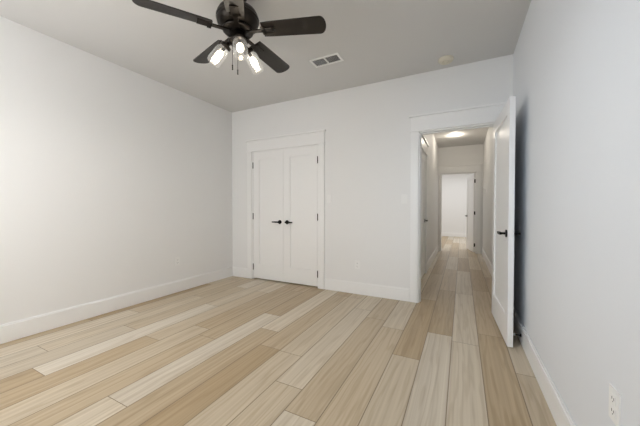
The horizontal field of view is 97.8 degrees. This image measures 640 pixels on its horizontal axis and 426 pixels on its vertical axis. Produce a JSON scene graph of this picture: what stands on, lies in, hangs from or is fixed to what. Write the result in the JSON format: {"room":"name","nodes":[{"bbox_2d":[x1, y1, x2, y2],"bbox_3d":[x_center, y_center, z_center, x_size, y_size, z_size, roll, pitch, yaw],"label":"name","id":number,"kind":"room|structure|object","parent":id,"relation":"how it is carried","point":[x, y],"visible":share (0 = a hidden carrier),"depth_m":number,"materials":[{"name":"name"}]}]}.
{"room":"empty bedroom","nodes":[
{"label":"empty bedroom","id":0,"kind":"room"},
{"bbox_2d":[0,16,232,324],"bbox_3d":[-2.423,-0.285,3.014,0.120,2.760,4.145,0,1,27],"label":"wall","id":1,"kind":"structure","parent":0,"point":[115,179],"depth_m":2.97,"materials":[{"name":"paint"}]},
{"bbox_2d":[0,267,231,343],"bbox_3d":[-2.356,1.015,3.017,0.016,0.160,3.875,0,1,27],"label":"baseboard","id":2,"kind":"structure","parent":1,"relation":"attached to","point":[26,327],"depth_m":2.97,"materials":[{"name":"paint"}]},
{"bbox_2d":[175,257,179,265],"bbox_3d":[-1.950,0.662,3.818,0.008,0.114,0.070,0,1,27],"label":"electrical outlet","id":3,"kind":"object","parent":1,"relation":"attached to","point":[177,261],"visible":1,"depth_m":3.82,"materials":[{"name":"white plastic"}]},
{"bbox_2d":[0,0,530,147],"bbox_3d":[2.387,-1.758,5.625,6.668,0.100,13.560,0,1,27],"label":"ceiling","id":4,"kind":"structure","parent":0,"point":[371,41],"depth_m":2.69,"materials":[{"name":"paint"}]},
{"bbox_2d":[132,0,325,74],"bbox_3d":[-0.600,-1.336,2.144,1.275,0.632,1.234,0,1,27],"label":"ceiling fan","id":5,"kind":"object","parent":4,"relation":"hanging from","point":[238,22],"visible":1,"depth_m":2.04,"materials":[{"name":"brown metal"}]},
{"bbox_2d":[309,52,343,67],"bbox_3d":[0.070,-1.662,3.046,0.340,0.009,0.170,0,1,27],"label":"ceiling vent","id":6,"kind":"object","parent":4,"relation":"in","point":[326,60],"visible":1,"depth_m":3.04,"materials":[{"name":"silver metal"}]},
{"bbox_2d":[438,55,453,64],"bbox_3d":[1.359,-1.643,3.015,0.156,0.045,0.156,0,1,27],"label":"smoke detector","id":7,"kind":"object","parent":4,"relation":"attached to","point":[445,59],"visible":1,"depth_m":2.98,"materials":[{"name":"beige plastic"}]},
{"bbox_2d":[0,236,556,425],"bbox_3d":[2.387,1.082,5.670,6.668,0.060,13.560,0,1,27],"label":"floor","id":8,"kind":"structure","parent":0,"point":[234,351],"depth_m":2.07,"materials":[{"name":"brown wood"}]},
{"bbox_2d":[232,54,512,288],"bbox_3d":[0.297,-0.299,3.889,3.936,2.760,0.120,0,1,27],"label":"wall","id":9,"kind":"structure","parent":0,"point":[367,154],"depth_m":3.65,"materials":[{"name":"paint"}]},
{"bbox_2d":[232,266,247,277],"bbox_3d":[-1.325,0.988,4.658,0.306,0.160,0.016,0,1,27],"label":"baseboard","id":10,"kind":"structure","parent":9,"relation":"attached to","point":[236,271],"depth_m":4.66,"materials":[{"name":"paint"}]},
{"bbox_2d":[252,145,317,286],"bbox_3d":[-0.542,0.046,4.294,1.218,2.056,0.171,0,1,27],"label":"double door","id":11,"kind":"structure","parent":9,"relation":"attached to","point":[252,200],"depth_m":4.24,"materials":[{"name":"paint"}]},
{"bbox_2d":[245,129,325,288],"bbox_3d":[-0.568,-0.050,4.242,1.440,2.249,0.041,0,1,27],"label":"trim","id":12,"kind":"structure","parent":9,"relation":"attached to","point":[309,138],"depth_m":4.11,"materials":[{"name":"paint"}]},
{"bbox_2d":[327,195,331,202],"bbox_3d":[0.129,-0.200,3.903,0.070,0.114,0.010,0,1,27],"label":"light switch","id":13,"kind":"object","parent":9,"relation":"attached to","point":[329,198],"visible":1,"depth_m":3.90,"materials":[{"name":"white plastic"}]},
{"bbox_2d":[355,260,359,268],"bbox_3d":[0.499,0.693,3.731,0.070,0.114,0.008,0,1,27],"label":"electrical outlet","id":14,"kind":"object","parent":9,"relation":"attached to","point":[357,264],"visible":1,"depth_m":3.73,"materials":[{"name":"white plastic"}]},
{"bbox_2d":[324,278,409,301],"bbox_3d":[0.582,1.004,3.688,1.161,0.160,0.016,0,1,27],"label":"baseboard","id":15,"kind":"structure","parent":9,"relation":"attached to","point":[382,291],"depth_m":3.65,"materials":[{"name":"paint"}]},
{"bbox_2d":[409,101,506,302],"bbox_3d":[1.573,-0.041,3.222,1.047,2.264,0.162,0,1,27],"label":"door frame","id":16,"kind":"structure","parent":9,"relation":"attached to","point":[476,115],"depth_m":3.35,"materials":[{"name":"paint"}]},
{"bbox_2d":[492,95,520,346],"bbox_3d":[1.736,0.070,2.636,0.152,2.038,0.836,0,1,27],"label":"entry door","id":17,"kind":"structure","parent":9,"relation":"in","point":[503,233],"depth_m":2.48,"materials":[{"name":"paint"}]},
{"bbox_2d":[424,134,437,260],"bbox_3d":[1.909,-0.328,5.691,0.620,2.760,4.555,0,1,27],"label":"wall","id":18,"kind":"structure","parent":0,"point":[432,203],"depth_m":5.98,"materials":[{"name":"paint"}]},
{"bbox_2d":[421,151,427,278],"bbox_3d":[1.640,0.034,4.563,0.171,2.071,0.792,0,1,27],"label":"door","id":19,"kind":"structure","parent":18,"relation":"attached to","point":[425,185],"depth_m":4.74,"materials":[{"name":"paint"}]},
{"bbox_2d":[422,135,428,272],"bbox_3d":[1.690,-0.062,4.536,0.041,2.264,1.014,0,1,27],"label":"trim","id":20,"kind":"structure","parent":18,"relation":"attached to","point":[425,145],"depth_m":4.89,"materials":[{"name":"paint"}]},
{"bbox_2d":[427,246,437,270],"bbox_3d":[2.528,0.963,6.247,0.034,0.160,2.800,0,1,27],"label":"baseboard","id":21,"kind":"structure","parent":18,"relation":"attached to","point":[429,262],"depth_m":5.85,"materials":[{"name":"paint"}]},
{"bbox_2d":[442,173,475,232],"bbox_3d":[5.470,-0.420,11.416,6.040,2.760,0.120,0,1,27],"label":"wall","id":22,"kind":"structure","parent":0,"point":[454,199],"depth_m":11.34,"materials":[{"name":"paint"}]},
{"bbox_2d":[442,232,465,235],"bbox_3d":[5.439,0.880,11.376,5.800,0.160,0.016,0,1,27],"label":"baseboard","id":23,"kind":"structure","parent":22,"relation":"attached to","point":[443,233],"depth_m":11.38,"materials":[{"name":"paint"}]},
{"bbox_2d":[438,144,482,253],"bbox_3d":[3.431,-0.356,7.405,5.800,2.760,0.120,0,1,27],"label":"wall","id":24,"kind":"structure","parent":0,"point":[461,155],"depth_m":7.15,"materials":[{"name":"paint"}]},
{"bbox_2d":[438,164,481,253],"bbox_3d":[3.630,-0.106,7.285,1.006,2.264,0.162,0,1,27],"label":"door frame","id":25,"kind":"structure","parent":24,"relation":"attached to","point":[460,168],"depth_m":7.15,"materials":[{"name":"paint"}]},
{"bbox_2d":[465,173,475,251],"bbox_3d":[4.076,-0.010,7.583,0.246,2.038,0.783,0,1,27],"label":"door","id":26,"kind":"structure","parent":24,"relation":"in","point":[470,219],"depth_m":7.50,"materials":[{"name":"paint"}]},
{"bbox_2d":[483,0,639,425],"bbox_3d":[2.225,-0.288,3.206,0.120,2.760,8.700,0,1,27],"label":"wall","id":27,"kind":"structure","parent":0,"point":[576,92],"depth_m":1.24,"materials":[{"name":"paint"}]},
{"bbox_2d":[482,248,491,275],"bbox_3d":[3.076,0.982,5.051,0.016,0.160,4.435,0,1,27],"label":"baseboard","id":28,"kind":"structure","parent":27,"relation":"attached to","point":[487,261],"depth_m":5.45,"materials":[{"name":"paint"}]},
{"bbox_2d":[513,307,575,425],"bbox_3d":[1.138,1.043,1.241,0.016,0.160,3.875,0,1,27],"label":"baseboard","id":29,"kind":"structure","parent":27,"relation":"attached to","point":[561,416],"depth_m":1.70,"materials":[{"name":"paint"}]},
{"bbox_2d":[609,383,620,425],"bbox_3d":[0.996,0.653,0.946,0.008,0.114,0.070,0,1,27],"label":"electrical outlet","id":30,"kind":"object","parent":27,"relation":"attached to","point":[614,405],"visible":1,"depth_m":0.94,"materials":[{"name":"white plastic"}]}
]}

